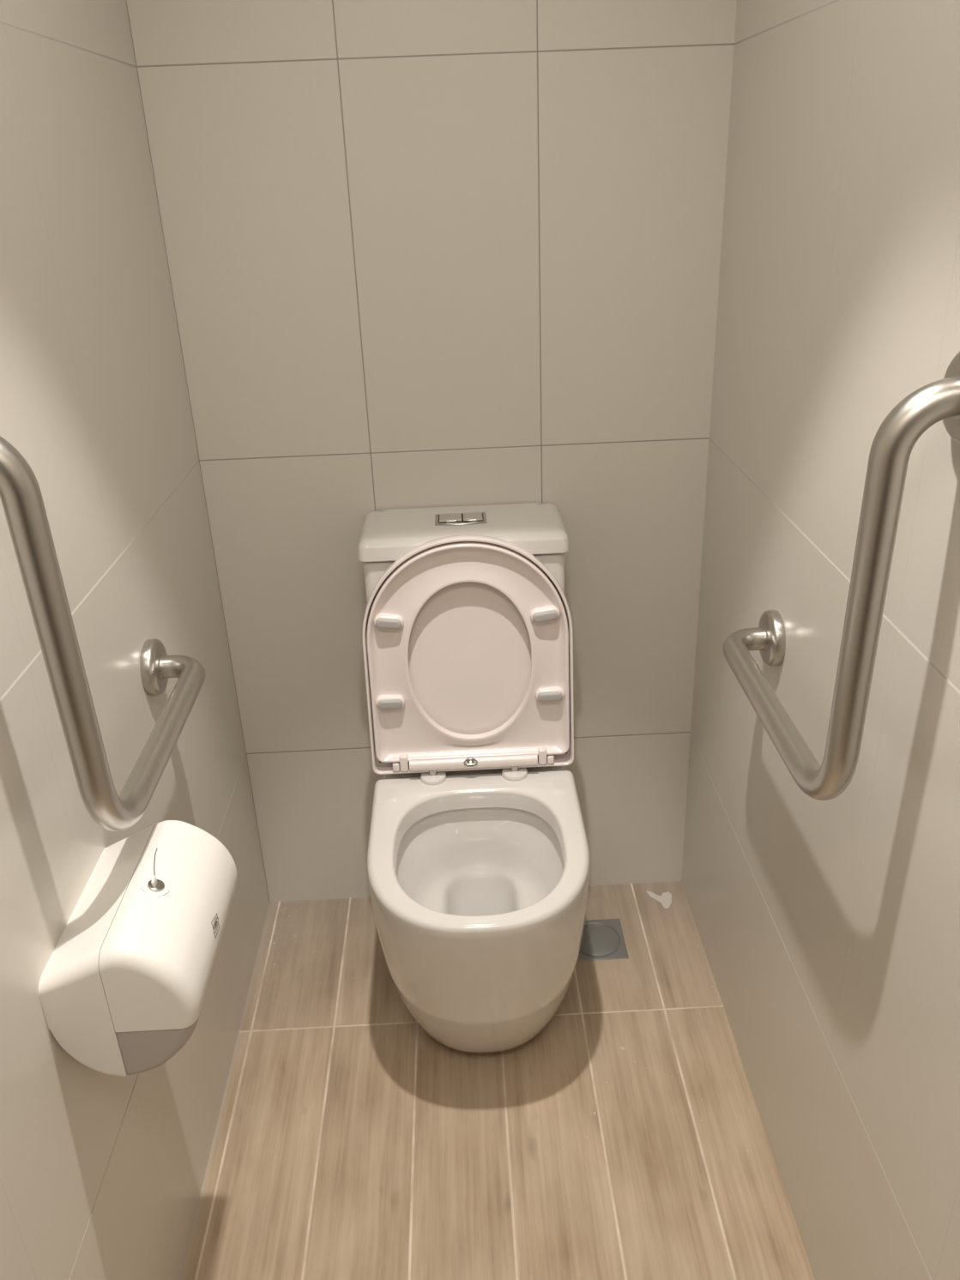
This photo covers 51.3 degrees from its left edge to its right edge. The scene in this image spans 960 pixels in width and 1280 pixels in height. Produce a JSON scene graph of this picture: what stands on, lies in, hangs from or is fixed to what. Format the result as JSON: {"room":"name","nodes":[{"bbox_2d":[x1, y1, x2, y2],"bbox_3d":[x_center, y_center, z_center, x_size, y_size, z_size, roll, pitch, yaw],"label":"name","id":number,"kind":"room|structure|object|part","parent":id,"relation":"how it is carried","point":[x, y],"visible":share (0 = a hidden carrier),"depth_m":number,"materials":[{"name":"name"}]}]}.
{"room":"public restroom","nodes":[
{"label":"public restroom","id":0,"kind":"room"},
{"bbox_2d":[0,0,269,1279],"bbox_3d":[-0.509,-0.012,0.590,0.100,2.400,2.350,-3,25,-1],"label":"wall","id":1,"kind":"structure","parent":0,"point":[102,1175],"depth_m":1.23,"materials":[{"name":"tile"}]},
{"bbox_2d":[0,435,205,831],"bbox_3d":[-0.427,-0.067,1.132,0.086,0.516,0.513,-3,25,-1],"label":"grab rail","id":2,"kind":"object","parent":1,"relation":"attached to","point":[21,496],"visible":1,"depth_m":0.96,"materials":[{"name":"metal"}]},
{"bbox_2d":[38,820,237,1076],"bbox_3d":[-0.374,0.329,1.130,0.156,0.217,0.229,-3,25,-1],"label":"dispenser","id":3,"kind":"object","parent":1,"relation":"attached to","point":[123,987],"visible":1,"depth_m":1.05,"materials":[{"name":"white plastic"}]},
{"bbox_2d":[126,0,736,901],"bbox_3d":[-0.053,-0.558,1.704,1.096,2.400,0.100,-3,25,-1],"label":"wall","id":4,"kind":"structure","parent":0,"point":[419,253],"depth_m":1.67,"materials":[{"name":"tile"}]},
{"bbox_2d":[180,881,815,1279],"bbox_3d":[0.033,1.093,1.132,1.096,0.100,2.550,-3,25,-1],"label":"floor","id":5,"kind":"structure","parent":0,"point":[350,1142],"depth_m":1.62,"materials":[{"name":"beige tile"}]},
{"bbox_2d":[357,502,589,1052],"bbox_3d":[-0.008,0.278,1.710,0.363,0.880,0.598,-3,25,-1],"label":"toilet","id":6,"kind":"object","parent":5,"relation":"on","point":[478,853],"visible":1,"depth_m":1.71,"materials":[{"name":"white ceramic"}]},
{"bbox_3d":[-0.085,0.236,1.799,0.016,0.012,0.016,-3,25,-1],"label":"hinge post","id":7,"kind":"part","parent":6,"relation":"part of","materials":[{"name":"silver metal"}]},
{"bbox_3d":[-0.033,-0.208,1.724,0.088,0.004,0.059,-3,25,-1],"label":"flush plate","id":8,"kind":"part","parent":6,"relation":"part of","materials":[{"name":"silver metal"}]},
{"bbox_3d":[-0.030,-0.188,1.726,0.353,0.037,0.170,-3,25,-1],"label":"cistern lid","id":9,"kind":"part","parent":6,"relation":"part of","materials":[{"name":"white ceramic"}]},
{"bbox_3d":[-0.019,0.033,1.715,0.346,0.421,0.032,-3,25,-1],"label":"seat","id":10,"kind":"part","parent":6,"relation":"part of","materials":[{"name":"white plastic"}]},
{"bbox_3d":[-0.020,0.029,1.721,0.363,0.438,0.040,-3,25,-1],"label":"lid","id":11,"kind":"part","parent":6,"relation":"part of","materials":[{"name":"white plastic"}]},
{"bbox_3d":[0.062,0.229,1.801,0.016,0.012,0.016,-3,25,-1],"label":"hinge post","id":12,"kind":"part","parent":6,"relation":"part of","materials":[{"name":"white plastic"}]},
{"bbox_2d":[254,907,748,1275],"bbox_3d":[0.006,0.726,1.793,0.882,0.001,0.794,-3,25,-1],"label":"plaster specks","id":13,"kind":"object","parent":5,"relation":"on","point":[621,1047],"visible":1,"depth_m":1.77,"materials":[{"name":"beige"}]},
{"bbox_2d":[577,918,628,960],"bbox_3d":[0.235,0.607,2.025,0.114,0.007,0.116,-3,25,-1],"label":"floor drain","id":14,"kind":"object","parent":5,"relation":"in","point":[601,939],"visible":0.73,"depth_m":2.02,"materials":[{"name":"silver metal"}]},
{"bbox_2d":[646,890,671,908],"bbox_3d":[0.390,0.548,2.136,0.042,0.001,0.069,-17,29,-28],"label":"smear","id":15,"kind":"object","parent":5,"relation":"on","point":[665,899],"visible":1,"depth_m":2.13,"materials":[{"name":"beige"}]},
{"bbox_2d":[681,0,959,1279],"bbox_3d":[0.486,-0.059,0.605,0.100,2.400,2.350,-3,25,-1],"label":"wall","id":16,"kind":"structure","parent":0,"point":[829,931],"depth_m":1.20,"materials":[{"name":"tile"}]},
{"bbox_2d":[722,351,959,800],"bbox_3d":[0.382,-0.103,1.141,0.086,0.516,0.521,-3,25,-1],"label":"grab rail","id":17,"kind":"object","parent":16,"relation":"attached to","point":[892,445],"visible":1,"depth_m":0.94,"materials":[{"name":"metal"}]}
]}

